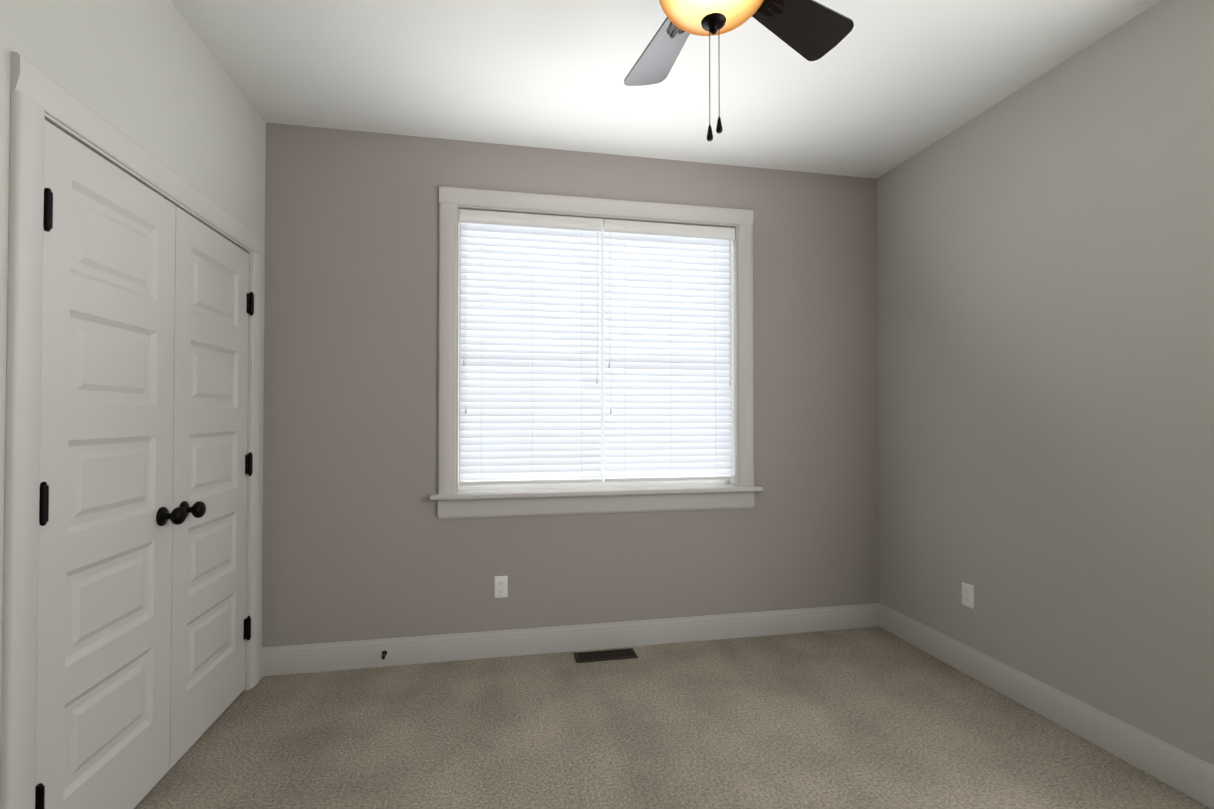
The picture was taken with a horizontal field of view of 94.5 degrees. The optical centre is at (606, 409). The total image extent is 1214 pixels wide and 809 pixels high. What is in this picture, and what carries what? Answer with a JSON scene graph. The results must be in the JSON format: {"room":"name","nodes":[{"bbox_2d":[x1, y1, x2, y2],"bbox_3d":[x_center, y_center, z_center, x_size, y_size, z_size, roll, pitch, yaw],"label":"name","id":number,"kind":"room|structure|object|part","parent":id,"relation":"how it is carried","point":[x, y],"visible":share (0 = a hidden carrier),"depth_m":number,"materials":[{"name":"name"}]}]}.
{"room":"empty bedroom","nodes":[
{"label":"empty bedroom","id":0,"kind":"room"},
{"bbox_2d":[0,0,265,772],"bbox_3d":[-1.443,-0.085,1.037,0.160,2.740,3.520,0,-1,-11],"label":"wall","id":1,"kind":"structure","parent":0,"point":[153,78],"depth_m":1.84,"materials":[{"name":"paint"}]},
{"bbox_2d":[35,120,205,808],"bbox_3d":[-1.494,0.272,1.770,0.106,2.023,0.710,0,-1,-11],"label":"closet door leaf","id":2,"kind":"structure","parent":1,"relation":"in","point":[105,567],"depth_m":1.67,"materials":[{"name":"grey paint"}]},
{"bbox_3d":[-1.526,0.374,2.021,0.070,0.066,0.202,0,-1,-11],"label":"closet door knobs","id":3,"kind":"part","parent":2,"relation":"part of","materials":[{"name":"black metal"}]},
{"bbox_2d":[0,51,263,808],"bbox_3d":[-1.625,0.228,2.004,0.181,2.140,1.425,0,-1,-11],"label":"door frame","id":4,"kind":"structure","parent":1,"relation":"in","point":[39,97],"depth_m":1.37,"materials":[{"name":"grey paint"}]},
{"bbox_3d":[-1.633,0.270,2.002,0.164,2.057,1.260,0,-1,-11],"label":"frame","id":5,"kind":"part","parent":4,"relation":"part of","materials":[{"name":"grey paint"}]},
{"bbox_2d":[35,188,253,808],"bbox_3d":[-1.562,0.162,2.017,0.052,1.806,1.240,0,-1,-11],"label":"closet door hinges","id":6,"kind":"object","parent":1,"relation":"attached to","point":[44,486],"visible":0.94,"depth_m":1.43,"materials":[{"name":"black metal"}]},
{"bbox_2d":[170,206,248,768],"bbox_3d":[-1.636,0.279,2.312,0.035,2.023,0.608,0,-1,-11],"label":"closet door leaf","id":7,"kind":"structure","parent":1,"relation":"in","point":[208,599],"depth_m":2.27,"materials":[{"name":"grey paint"}]},
{"bbox_2d":[259,649,263,680],"bbox_3d":[-1.687,1.241,2.724,0.016,0.135,0.045,0,-1,-11],"label":"baseboard","id":8,"kind":"structure","parent":1,"relation":"attached to","point":[261,666],"depth_m":2.73,"materials":[{"name":"grey paint"}]},
{"bbox_2d":[261,123,879,647],"bbox_3d":[-0.034,-0.055,3.188,3.752,2.740,0.160,0,-1,-11],"label":"wall","id":9,"kind":"structure","parent":0,"point":[361,541],"depth_m":2.98,"materials":[{"name":"paint"}]},
{"bbox_2d":[494,576,507,597],"bbox_3d":[-0.565,0.947,2.984,0.070,0.115,0.007,0,-1,-11],"label":"electrical outlet","id":10,"kind":"object","parent":9,"relation":"attached to","point":[500,586],"visible":1,"depth_m":2.98,"materials":[{"name":"white plastic"}]},
{"bbox_2d":[261,603,880,675],"bbox_3d":[-0.017,1.246,3.083,3.432,0.135,0.016,0,-1,-11],"label":"baseboard","id":11,"kind":"structure","parent":9,"relation":"attached to","point":[306,658],"depth_m":3.03,"materials":[{"name":"grey paint"}]},
{"bbox_2d":[438,186,753,518],"bbox_3d":[-0.029,-0.295,3.182,1.769,1.746,0.177,0,-1,-11],"label":"window","id":12,"kind":"structure","parent":9,"relation":"in","point":[654,388],"depth_m":3.14,"materials":[{"name":"grey paint"}]},
{"bbox_2d":[463,252,466,412],"bbox_3d":[-0.754,-0.501,2.988,0.024,1.049,0.013,0,-1,-11],"label":"blind cord","id":13,"kind":"object","parent":12,"relation":"hanging from","point":[464,363],"depth_m":2.99,"materials":[{"name":"white plastic"}]},
{"bbox_2d":[481,388,481,482],"bbox_3d":[-0.673,-0.315,3.011,0.002,1.421,0.002,0,-1,-11],"label":"blind cord","id":14,"kind":"object","parent":12,"relation":"hanging from","point":[481,388],"depth_m":3.00,"materials":[{"name":"white plastic"}]},
{"bbox_3d":[-0.412,0.399,3.079,0.770,0.023,0.050,0,-1,-11],"label":"left window blind bottom rail","id":15,"kind":"part","parent":12,"relation":"part of","materials":[{"name":"white plastic"}]},
{"bbox_3d":[-0.410,-1.033,3.093,0.780,0.072,0.062,0,-1,-11],"label":"left window blind head rail","id":16,"kind":"part","parent":12,"relation":"part of","materials":[{"name":"white plastic"}]},
{"bbox_2d":[532,290,532,454],"bbox_3d":[-0.407,-0.314,3.063,0.002,1.421,0.002,0,-1,-11],"label":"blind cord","id":17,"kind":"object","parent":12,"relation":"hanging from","point":[532,290],"depth_m":3.06,"materials":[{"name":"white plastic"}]},
{"bbox_2d":[581,271,581,480],"bbox_3d":[-0.141,-0.313,3.115,0.002,1.421,0.002,0,-1,-11],"label":"blind cord","id":18,"kind":"object","parent":12,"relation":"hanging from","point":[581,271],"depth_m":3.11,"materials":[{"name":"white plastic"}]},
{"bbox_3d":[-0.014,0.525,3.094,1.769,0.105,0.016,0,-1,-11],"label":"window apron","id":19,"kind":"part","parent":12,"relation":"part of","materials":[{"name":"white wood"}]},
{"bbox_2d":[608,227,611,413],"bbox_3d":[0.018,-0.499,3.140,0.024,1.049,0.013,0,-1,-11],"label":"blind cord","id":20,"kind":"object","parent":12,"relation":"hanging from","point":[609,365],"depth_m":3.14,"materials":[{"name":"white plastic"}]},
{"bbox_3d":[0.361,0.401,3.231,0.770,0.023,0.050,0,-1,-11],"label":"bottom rail of the right window blind","id":21,"kind":"part","parent":12,"relation":"part of","materials":[{"name":"white plastic"}]},
{"bbox_3d":[0.362,-1.031,3.244,0.780,0.072,0.062,0,-1,-11],"label":"right window blind head rail","id":22,"kind":"part","parent":12,"relation":"part of","materials":[{"name":"white plastic"}]},
{"bbox_2d":[715,318,715,441],"bbox_3d":[0.632,-0.311,3.267,0.002,1.421,0.002,0,-1,-11],"label":"blind cord","id":23,"kind":"object","parent":12,"relation":"hanging from","point":[715,318],"depth_m":3.26,"materials":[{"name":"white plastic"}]},
{"bbox_2d":[729,235,730,384],"bbox_3d":[0.718,-0.580,3.278,0.014,0.884,0.013,0,-1,-11],"label":"blind cord","id":24,"kind":"object","parent":12,"relation":"hanging from","point":[729,235],"depth_m":3.27,"materials":[{"name":"white plastic"}]},
{"bbox_2d":[430,484,762,500],"bbox_3d":[-0.020,0.458,3.124,1.839,0.028,0.167,0,-1,-11],"label":"window sill","id":25,"kind":"structure","parent":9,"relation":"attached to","point":[571,492],"depth_m":3.06,"materials":[{"name":"grey paint"}]},
{"bbox_2d":[170,0,1160,178],"bbox_3d":[0.320,-1.500,1.403,3.752,0.100,3.840,0,-1,-11],"label":"ceiling","id":26,"kind":"structure","parent":0,"point":[882,87],"depth_m":2.39,"materials":[{"name":"white paint"}]},
{"bbox_2d":[624,0,853,140],"bbox_3d":[0.276,-1.091,1.560,1.102,0.713,1.082,0,-1,-11],"label":"ceiling fan","id":27,"kind":"object","parent":26,"relation":"hanging from","point":[810,30],"visible":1,"depth_m":1.74,"materials":[{"name":"brown wood"}]},
{"bbox_3d":[0.292,-1.118,1.538,0.312,0.103,0.312,0,-1,-11],"label":"lamp shade","id":28,"kind":"part","parent":27,"relation":"part of","materials":[{"name":"glass"}]},
{"bbox_2d":[134,627,1211,808],"bbox_3d":[0.320,1.339,1.363,3.752,0.100,3.840,0,-1,-11],"label":"floor","id":29,"kind":"structure","parent":0,"point":[870,718],"depth_m":2.21,"materials":[{"name":"carpet"}]},
{"bbox_2d":[574,648,637,662],"bbox_3d":[-0.008,1.307,2.982,0.326,0.011,0.118,0,-1,-11],"label":"floor air vent","id":30,"kind":"object","parent":29,"relation":"on","point":[604,655],"visible":1,"depth_m":2.98,"materials":[{"name":"brown metal"}]},
{"bbox_2d":[877,0,1213,764],"bbox_3d":[2.097,-0.077,1.650,0.160,2.740,3.680,0,-1,-11],"label":"wall","id":31,"kind":"structure","parent":0,"point":[1045,250],"depth_m":2.29,"materials":[{"name":"paint"}]},
{"bbox_2d":[962,582,973,608],"bbox_3d":[1.787,0.924,2.780,0.007,0.115,0.070,0,-1,-11],"label":"electrical outlet","id":32,"kind":"object","parent":31,"relation":"attached to","point":[968,595],"visible":1,"depth_m":2.77,"materials":[{"name":"white plastic"}]},
{"bbox_2d":[879,604,1213,808],"bbox_3d":[1.997,1.226,1.684,0.016,0.135,3.503,0,-1,-11],"label":"baseboard","id":33,"kind":"structure","parent":31,"relation":"attached to","point":[1186,773],"depth_m":2.27,"materials":[{"name":"grey paint"}]}
]}

